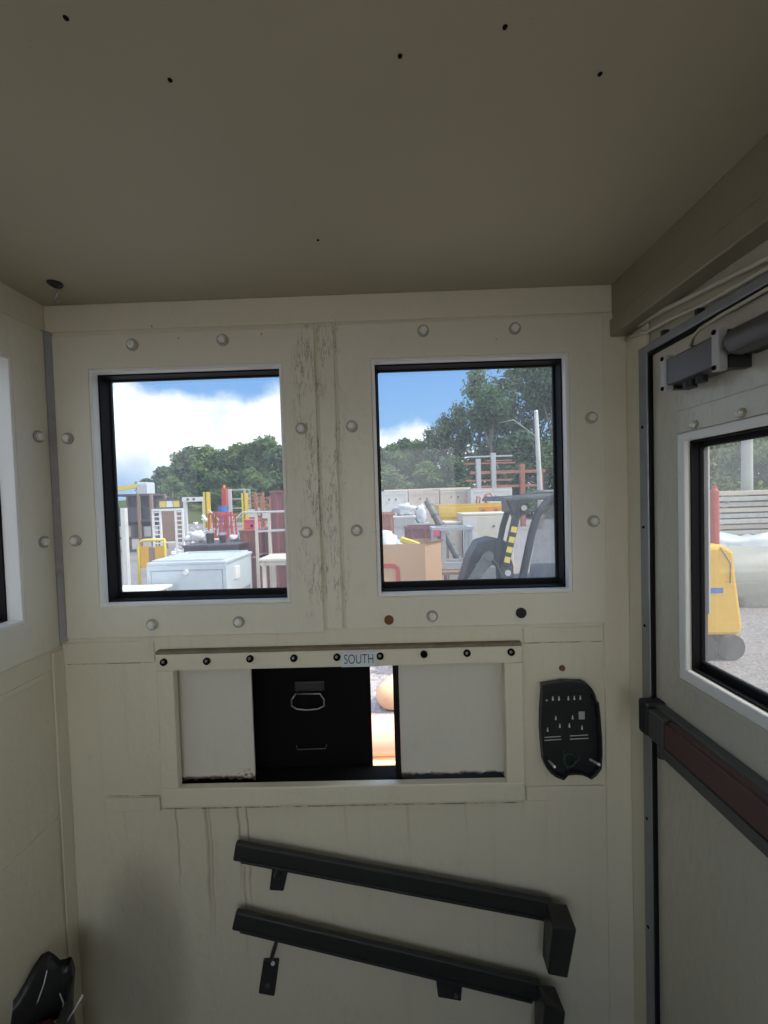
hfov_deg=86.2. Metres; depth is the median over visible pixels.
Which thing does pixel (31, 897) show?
trim
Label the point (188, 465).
window
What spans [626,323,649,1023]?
trim
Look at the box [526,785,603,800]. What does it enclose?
trim
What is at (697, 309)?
cable bundle
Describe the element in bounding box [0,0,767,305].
ceiling
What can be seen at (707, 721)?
door
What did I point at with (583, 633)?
trim
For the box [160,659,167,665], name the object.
screw
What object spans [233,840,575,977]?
handrail
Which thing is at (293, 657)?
screw
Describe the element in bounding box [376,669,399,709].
pipe
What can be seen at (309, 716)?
sliding panel
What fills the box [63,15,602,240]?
holes
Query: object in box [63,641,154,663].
trim
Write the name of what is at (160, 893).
wall
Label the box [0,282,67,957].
wall
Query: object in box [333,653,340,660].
screw
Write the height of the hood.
0.030 m
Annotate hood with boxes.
[540,679,590,694]
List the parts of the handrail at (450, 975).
bracket arm, drop leg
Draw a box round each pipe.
[371,715,400,765]
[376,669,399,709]
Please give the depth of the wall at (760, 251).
0.65 m
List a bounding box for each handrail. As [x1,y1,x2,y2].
[232,908,564,1023]
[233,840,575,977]
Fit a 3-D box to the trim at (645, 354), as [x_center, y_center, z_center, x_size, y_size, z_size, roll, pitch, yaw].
[0.540,0.640,0.353,0.016,1.908,1.004,-2,2,1]
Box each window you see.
[0,311,59,672]
[52,327,323,638]
[336,315,606,628]
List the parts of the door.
adjuster knob, adjuster knob, window plate, window trim, glass, mount plate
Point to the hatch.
(452, 746)
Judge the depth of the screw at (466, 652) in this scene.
0.88 m
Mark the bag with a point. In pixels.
(47, 992)
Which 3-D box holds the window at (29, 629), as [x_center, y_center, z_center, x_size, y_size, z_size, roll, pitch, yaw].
[-0.758,-0.034,0.513,0.072,0.688,0.766,-2,2,1]
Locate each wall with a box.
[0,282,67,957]
[52,312,611,1023]
[631,239,767,342]
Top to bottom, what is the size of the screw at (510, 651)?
0.016 m
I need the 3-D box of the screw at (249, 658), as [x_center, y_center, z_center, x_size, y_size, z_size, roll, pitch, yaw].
[-0.292,0.320,0.892,0.016,0.016,0.004,-2,2,1]
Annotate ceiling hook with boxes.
[46,279,63,302]
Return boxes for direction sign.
[341,651,376,666]
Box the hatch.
[155,640,524,806]
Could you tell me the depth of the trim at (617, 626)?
0.90 m
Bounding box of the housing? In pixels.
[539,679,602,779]
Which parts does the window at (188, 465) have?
glass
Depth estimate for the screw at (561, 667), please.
0.90 m
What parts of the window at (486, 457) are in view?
glass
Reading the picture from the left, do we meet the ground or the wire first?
the ground
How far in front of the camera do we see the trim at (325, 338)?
0.90 m
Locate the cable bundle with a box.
[625,254,767,340]
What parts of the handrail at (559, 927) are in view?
bracket arm, drop leg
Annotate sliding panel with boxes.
[252,667,372,767]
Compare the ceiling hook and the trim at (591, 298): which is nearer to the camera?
the ceiling hook
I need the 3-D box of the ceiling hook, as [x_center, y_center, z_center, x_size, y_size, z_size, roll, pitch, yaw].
[-0.646,-0.430,0.807,0.027,0.040,0.026,-2,2,1]
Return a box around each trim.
[0,671,65,1023]
[40,330,67,642]
[44,285,611,332]
[51,648,83,1023]
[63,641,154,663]
[104,797,160,811]
[317,326,342,628]
[523,626,602,642]
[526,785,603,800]
[599,313,634,1023]
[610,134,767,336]
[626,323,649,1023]
[638,272,767,1023]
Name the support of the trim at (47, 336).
attached to the wall at (160, 893)
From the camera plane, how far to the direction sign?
0.89 m
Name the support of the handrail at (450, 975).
attached to the wall at (160, 893)
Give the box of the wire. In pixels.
[689,286,767,345]
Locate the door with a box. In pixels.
[639,292,767,1023]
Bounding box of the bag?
[11,951,83,1023]
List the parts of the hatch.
rail, sliding door, rail, rail, sliding door, rail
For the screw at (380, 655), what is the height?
0.016 m
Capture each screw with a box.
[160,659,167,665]
[203,658,210,664]
[246,655,253,662]
[290,654,296,661]
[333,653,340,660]
[377,652,383,659]
[420,650,427,657]
[463,649,470,656]
[507,648,514,655]
[559,665,564,670]
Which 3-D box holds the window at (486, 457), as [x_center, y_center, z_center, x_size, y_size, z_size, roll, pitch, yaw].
[0.192,-0.082,0.915,0.572,0.664,0.072,-2,2,1]
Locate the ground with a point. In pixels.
(378, 674)
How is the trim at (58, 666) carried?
attached to the wall at (29, 789)
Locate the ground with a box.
[370,665,398,714]
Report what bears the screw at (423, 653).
attached to the hatch
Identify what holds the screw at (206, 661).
attached to the hatch
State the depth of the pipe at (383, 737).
3.42 m

